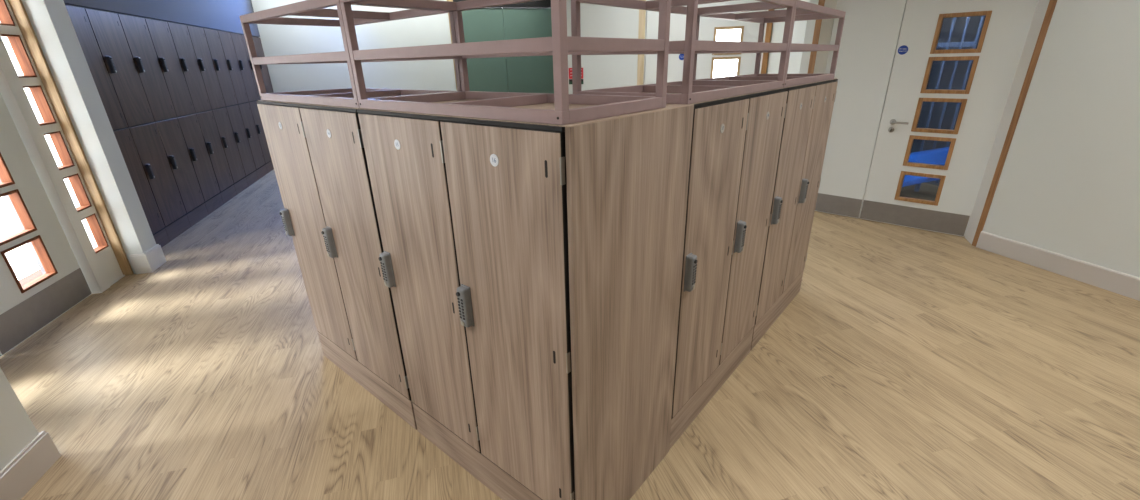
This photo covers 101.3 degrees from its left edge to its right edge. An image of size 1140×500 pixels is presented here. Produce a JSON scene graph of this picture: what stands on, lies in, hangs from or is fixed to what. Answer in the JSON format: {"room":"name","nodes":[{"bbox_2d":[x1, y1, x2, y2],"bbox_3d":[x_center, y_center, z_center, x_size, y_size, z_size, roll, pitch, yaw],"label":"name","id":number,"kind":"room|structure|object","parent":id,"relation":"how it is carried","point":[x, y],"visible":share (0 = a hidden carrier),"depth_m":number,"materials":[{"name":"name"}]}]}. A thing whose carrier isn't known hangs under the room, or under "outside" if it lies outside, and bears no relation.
{"room":"locker room","nodes":[
{"label":"locker room","id":0,"kind":"room"},
{"bbox_2d":[0,368,38,470],"bbox_3d":[-2.147,0.411,-1.131,1.100,3.450,5.566,-8,23,-15],"label":"wall","id":1,"kind":"structure","parent":0,"point":[17,430],"depth_m":1.96,"materials":[{"name":"white paint"}]},
{"bbox_2d":[0,431,60,499],"bbox_3d":[-1.991,1.922,-0.474,0.888,0.150,5.584,-8,23,-15],"label":"baseboard","id":2,"kind":"structure","parent":1,"relation":"attached to","point":[26,468],"depth_m":1.99,"materials":[{"name":"grey paint"}]},
{"bbox_2d":[0,180,45,274],"bbox_3d":[-5.406,-2.356,5.932,0.060,3.450,5.560,-8,23,-15],"label":"wall","id":3,"kind":"structure","parent":0,"point":[7,198],"depth_m":3.93,"materials":[{"name":"white paint"}]},
{"bbox_2d":[0,0,155,273],"bbox_3d":[-3.969,-1.418,3.518,0.420,3.450,0.220,-8,23,-15],"label":"wall pillar","id":4,"kind":"structure","parent":0,"point":[50,20],"depth_m":3.66,"materials":[{"name":"white paint"}]},
{"bbox_2d":[8,0,133,275],"bbox_3d":[-3.914,-0.904,3.618,0.145,2.420,0.048,-8,23,-15],"label":"door frame","id":5,"kind":"structure","parent":4,"relation":"attached to","point":[17,7],"depth_m":3.60,"materials":[{"name":"brown wood"}]},
{"bbox_2d":[129,244,166,273],"bbox_3d":[-3.810,0.083,4.162,0.208,0.178,0.256,-8,23,-15],"label":"baseboard","id":6,"kind":"structure","parent":4,"relation":"attached to","point":[152,259],"depth_m":4.09,"materials":[{"name":"white paint"}]},
{"bbox_2d":[63,0,259,36],"bbox_3d":[-5.106,-3.407,5.611,0.620,1.275,5.560,-8,23,-15],"label":"wall","id":7,"kind":"structure","parent":0,"point":[223,15],"depth_m":5.90,"materials":[{"name":"white paint"}]},
{"bbox_2d":[251,0,456,92],"bbox_3d":[-4.319,-3.360,9.084,4.055,2.900,0.161,-8,23,-15],"label":"wall","id":8,"kind":"structure","parent":0,"point":[276,40],"depth_m":8.91,"materials":[{"name":"white paint"}]},
{"bbox_2d":[462,8,507,91],"bbox_3d":[-1.793,-3.579,9.778,0.956,2.654,0.050,-8,23,-15],"label":"door","id":9,"kind":"structure","parent":8,"relation":"in","point":[482,24],"depth_m":9.56,"materials":[{"name":"green paint"}]},
{"bbox_2d":[447,0,550,90],"bbox_3d":[-1.326,-3.723,9.844,2.158,2.860,0.116,-8,23,-15],"label":"door frame","id":10,"kind":"structure","parent":8,"relation":"attached to","point":[541,3],"depth_m":9.46,"materials":[{"name":"wood"}]},
{"bbox_2d":[0,169,1139,499],"bbox_3d":[1.439,-0.068,4.594,11.095,0.120,14.500,-8,23,-15],"label":"floor","id":11,"kind":"structure","parent":0,"point":[905,363],"depth_m":2.49,"materials":[{"name":"brown wood"}]},
{"bbox_2d":[65,4,169,247],"bbox_3d":[-4.314,-0.978,4.156,0.537,2.172,0.487,-8,23,-15],"label":"locker","id":12,"kind":"object","parent":11,"relation":"on","point":[78,16],"visible":0.12,"depth_m":4.26,"materials":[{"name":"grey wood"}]},
{"bbox_2d":[81,6,190,240],"bbox_3d":[-4.452,-1.150,4.593,0.537,2.172,0.487,-8,23,-15],"label":"locker","id":13,"kind":"object","parent":11,"relation":"on","point":[106,26],"visible":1,"depth_m":4.59,"materials":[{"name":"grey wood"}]},
{"bbox_2d":[115,12,208,226],"bbox_3d":[-4.590,-1.323,5.029,0.537,2.172,0.487,-8,23,-15],"label":"locker","id":14,"kind":"object","parent":11,"relation":"on","point":[135,28],"visible":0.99,"depth_m":5.03,"materials":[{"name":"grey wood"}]},
{"bbox_2d":[142,17,223,213],"bbox_3d":[-4.728,-1.495,5.465,0.537,2.172,0.487,-8,23,-15],"label":"locker","id":15,"kind":"object","parent":11,"relation":"on","point":[159,30],"visible":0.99,"depth_m":5.47,"materials":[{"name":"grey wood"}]},
{"bbox_2d":[165,21,236,203],"bbox_3d":[-4.866,-1.668,5.902,0.537,2.172,0.487,-8,23,-15],"label":"locker","id":16,"kind":"object","parent":11,"relation":"on","point":[181,38],"visible":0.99,"depth_m":5.91,"materials":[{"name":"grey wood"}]},
{"bbox_2d":[185,24,247,194],"bbox_3d":[-5.003,-1.840,6.338,0.537,2.172,0.487,-8,23,-15],"label":"locker","id":17,"kind":"object","parent":11,"relation":"on","point":[197,35],"visible":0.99,"depth_m":6.35,"materials":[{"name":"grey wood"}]},
{"bbox_2d":[201,27,258,186],"bbox_3d":[-5.141,-2.013,6.774,0.537,2.172,0.487,-8,23,-15],"label":"locker","id":18,"kind":"object","parent":11,"relation":"on","point":[212,36],"visible":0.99,"depth_m":6.78,"materials":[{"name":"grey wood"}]},
{"bbox_2d":[217,30,267,178],"bbox_3d":[-5.279,-2.186,7.210,0.537,2.172,0.487,-8,23,-15],"label":"locker","id":19,"kind":"object","parent":11,"relation":"on","point":[225,37],"visible":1,"depth_m":7.22,"materials":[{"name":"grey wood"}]},
{"bbox_2d":[240,34,260,99],"bbox_3d":[-5.555,-2.531,8.083,0.537,2.172,0.487,-8,23,-15],"label":"locker","id":20,"kind":"object","parent":11,"relation":"on","point":[243,36],"visible":0.08,"depth_m":7.73,"materials":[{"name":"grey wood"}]},
{"bbox_2d":[229,32,273,172],"bbox_3d":[-5.417,-2.358,7.647,0.537,2.172,0.487,-8,23,-15],"label":"locker","id":21,"kind":"object","parent":11,"relation":"on","point":[239,47],"visible":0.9,"depth_m":7.62,"materials":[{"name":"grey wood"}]},
{"bbox_2d":[252,36,273,92],"bbox_3d":[-5.692,-2.703,8.519,0.537,2.172,0.487,-8,23,-15],"label":"locker","id":22,"kind":"object","parent":11,"relation":"on","point":[257,41],"visible":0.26,"depth_m":8.36,"materials":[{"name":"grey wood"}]},
{"bbox_2d":[257,100,416,429],"bbox_3d":[-0.951,-0.025,2.489,1.012,1.492,0.682,16,28,37],"label":"locker","id":23,"kind":"object","parent":11,"relation":"on","point":[317,152],"visible":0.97,"depth_m":2.19,"materials":[{"name":"brown wood"}]},
{"bbox_2d":[239,0,461,107],"bbox_3d":[-0.987,-0.869,2.093,0.977,0.370,0.490,16,28,37],"label":"railing","id":24,"kind":"object","parent":23,"relation":"on","point":[346,97],"visible":0.69,"depth_m":2.05,"materials":[{"name":"brown wood"}]},
{"bbox_2d":[357,99,693,499],"bbox_3d":[-0.177,0.202,1.878,1.004,1.492,0.682,16,28,37],"label":"locker","id":25,"kind":"object","parent":11,"relation":"on","point":[532,271],"visible":1,"depth_m":1.51,"materials":[{"name":"brown wood"}]},
{"bbox_2d":[340,0,670,124],"bbox_3d":[-0.238,-0.649,1.500,0.977,0.370,0.490,16,28,37],"label":"railing","id":26,"kind":"object","parent":25,"relation":"on","point":[487,105],"visible":1,"depth_m":1.38,"materials":[{"name":"brown wood"}]},
{"bbox_2d":[641,87,787,449],"bbox_3d":[0.514,-0.006,2.347,0.682,1.492,0.989,16,28,37],"label":"locker","id":27,"kind":"object","parent":11,"relation":"on","point":[736,141],"visible":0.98,"depth_m":2.06,"materials":[{"name":"brown wood"}]},
{"bbox_2d":[571,0,794,103],"bbox_3d":[0.504,-0.846,1.939,0.490,0.370,0.965,16,28,37],"label":"railing","id":28,"kind":"object","parent":27,"relation":"on","point":[693,91],"visible":0.89,"depth_m":1.84,"materials":[{"name":"brown wood"}]},
{"bbox_2d":[751,78,837,349],"bbox_3d":[1.152,-0.303,3.043,0.682,1.492,0.989,16,28,37],"label":"locker","id":29,"kind":"object","parent":11,"relation":"on","point":[809,109],"visible":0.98,"depth_m":2.78,"materials":[{"name":"brown wood"}]},
{"bbox_2d":[693,0,845,87],"bbox_3d":[1.128,-1.137,2.620,0.490,0.370,0.965,16,28,37],"label":"railing","id":30,"kind":"object","parent":29,"relation":"on","point":[803,10],"visible":0.65,"depth_m":2.63,"materials":[{"name":"brown wood"}]},
{"bbox_2d":[902,147,948,191],"bbox_3d":[3.963,-0.880,5.452,1.250,0.627,0.460,-11,24,-23],"label":"bench","id":31,"kind":"object","parent":11,"relation":"on","point":[938,156],"visible":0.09,"depth_m":5.15,"materials":[{"name":"blue plastic"}]},
{"bbox_2d":[920,16,983,182],"bbox_3d":[4.762,-1.928,6.008,0.422,2.110,0.040,18,29,40],"label":"screen","id":32,"kind":"object","parent":11,"relation":"on","point":[962,43],"visible":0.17,"depth_m":5.81,"materials":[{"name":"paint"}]},
{"bbox_2d":[566,0,638,93],"bbox_3d":[0.068,-3.339,8.016,0.968,3.450,4.530,-5,22,-10],"label":"wall","id":33,"kind":"structure","parent":0,"point":[599,71],"depth_m":6.07,"materials":[{"name":"white paint"}]},
{"bbox_2d":[569,68,582,83],"bbox_3d":[0.082,-2.344,6.296,0.200,0.208,0.005,4,23,13],"label":"notice","id":34,"kind":"object","parent":33,"relation":"attached to","point":[570,69],"visible":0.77,"depth_m":6.30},
{"bbox_2d":[637,0,646,84],"bbox_3d":[0.929,-2.579,6.078,0.100,3.450,0.164,4,23,13],"label":"door frame","id":35,"kind":"structure","parent":33,"relation":"attached to","point":[642,13],"depth_m":6.02,"materials":[{"name":"beige wood"}]},
{"bbox_2d":[645,6,686,83],"bbox_3d":[1.281,-2.045,6.259,0.562,2.294,0.053,4,23,13],"label":"door","id":36,"kind":"structure","parent":33,"relation":"in","point":[677,21],"depth_m":6.01,"materials":[{"name":"white laminate"}]},
{"bbox_2d":[766,0,818,73],"bbox_3d":[2.564,-2.307,5.298,0.302,3.450,1.268,0,22,3],"label":"wall pier","id":37,"kind":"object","parent":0,"point":[803,31],"depth_m":4.94,"materials":[{"name":"white paint"}]},
{"bbox_2d":[759,9,773,73],"bbox_3d":[2.392,-2.491,5.767,0.164,3.450,0.206,4,23,13],"label":"door frame","id":38,"kind":"structure","parent":37,"relation":"attached to","point":[769,25],"depth_m":5.70,"materials":[{"name":"brown wood"}]},
{"bbox_2d":[695,0,765,79],"bbox_3d":[1.974,-1.999,6.101,0.852,2.294,0.057,4,23,13],"label":"door","id":39,"kind":"structure","parent":38,"relation":"attached to","point":[708,27],"depth_m":5.83,"materials":[{"name":"white laminate"}]},
{"bbox_2d":[807,0,836,73],"bbox_3d":[2.550,-2.079,4.735,0.141,3.450,0.166,16,28,37],"label":"door frame","id":40,"kind":"structure","parent":37,"relation":"attached to","point":[827,24],"depth_m":4.68,"materials":[{"name":"brown paint"}]},
{"bbox_2d":[815,0,906,217],"bbox_3d":[2.857,-1.476,4.749,0.575,2.294,0.053,18,29,40],"label":"door","id":41,"kind":"structure","parent":40,"relation":"attached to","point":[871,28],"depth_m":4.67,"materials":[{"name":"white paint"}]},
{"bbox_2d":[911,15,985,152],"bbox_3d":[5.648,-2.401,6.468,2.540,2.600,0.101,18,29,40],"label":"wall","id":42,"kind":"structure","parent":0,"point":[974,21],"depth_m":6.66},
{"bbox_2d":[983,0,1139,277],"bbox_3d":[4.556,-0.571,0.871,0.181,3.450,6.055,-8,23,-15],"label":"wall","id":43,"kind":"structure","parent":0,"point":[1068,185],"depth_m":3.42,"materials":[{"name":"white paint"}]},
{"bbox_2d":[965,0,1056,245],"bbox_3d":[3.687,-1.683,3.682,0.245,3.450,0.313,-9,23,-17],"label":"door frame","id":44,"kind":"structure","parent":43,"relation":"attached to","point":[1042,5],"depth_m":3.86,"materials":[{"name":"white paint"}]},
{"bbox_2d":[859,0,1037,236],"bbox_3d":[3.370,-1.292,4.260,0.877,2.294,0.114,18,29,40],"label":"door","id":45,"kind":"structure","parent":44,"relation":"attached to","point":[996,57],"depth_m":4.26,"materials":[{"name":"white laminate"}]},
{"bbox_2d":[976,231,1139,300],"bbox_3d":[4.501,0.971,1.464,0.018,0.150,6.055,-8,23,-15],"label":"baseboard","id":46,"kind":"structure","parent":43,"relation":"attached to","point":[1121,283],"depth_m":3.60,"materials":[{"name":"grey paint"}]},
{"label":"outside","id":47,"kind":"structure","parent":0,"visible":0},
{"bbox_2d":[0,196,37,276],"bbox_3d":[-8.533,1.289,1.982,7.700,0.120,14.500,-8,23,-15],"label":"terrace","id":48,"kind":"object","parent":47,"point":[21,259],"depth_m":4.85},
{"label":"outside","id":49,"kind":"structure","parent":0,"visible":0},
{"bbox_2d":[19,269,42,285],"bbox_3d":[-4.032,0.837,2.776,0.650,0.148,6.500,-8,23,-15],"label":"step","id":50,"kind":"structure","parent":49,"point":[38,273],"depth_m":4.10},
{"bbox_3d":[0.096,-3.944,10.247,0.640,2.900,0.160,-8,23,-15],"label":"wall","id":51,"kind":"structure","parent":0,"visible":0},
{"bbox_2d":[502,8,553,93],"bbox_3d":[-0.813,-3.709,10.036,1.071,2.654,0.050,-8,23,-15],"label":"door","id":52,"kind":"structure","parent":51,"relation":"in","point":[525,74],"depth_m":9.82,"materials":[{"name":"green paint"}]},
{"bbox_3d":[-3.670,-2.037,1.798,0.280,1.030,2.580,-8,23,-15],"label":"wall","id":53,"kind":"structure","parent":0,"visible":0},
{"bbox_2d":[0,93,91,355],"bbox_3d":[-3.733,-0.601,2.872,0.057,2.394,0.892,-8,23,-15],"label":"door","id":54,"kind":"structure","parent":53,"relation":"in","point":[25,310],"depth_m":3.24,"materials":[{"name":"white paint"}]},
{"bbox_2d":[0,36,109,293],"bbox_3d":[-3.881,-0.787,3.324,0.170,2.420,0.115,-8,23,-15],"label":"door frame","id":55,"kind":"structure","parent":53,"relation":"attached to","point":[12,91],"depth_m":3.40,"materials":[{"name":"white paint"}]},
{"bbox_2d":[0,0,122,283],"bbox_3d":[-3.903,-0.852,3.486,0.075,2.420,0.237,-8,23,-15],"label":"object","id":56,"kind":"structure","parent":53,"relation":"in","point":[9,28],"depth_m":3.57,"materials":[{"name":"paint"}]},
{"bbox_2d":[109,275,124,285],"bbox_3d":[-3.833,0.259,3.947,0.012,0.012,0.226,-8,23,-15],"label":"baseboard","id":57,"kind":"structure","parent":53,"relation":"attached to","point":[122,276],"depth_m":3.95,"materials":[{"name":"white paint"}]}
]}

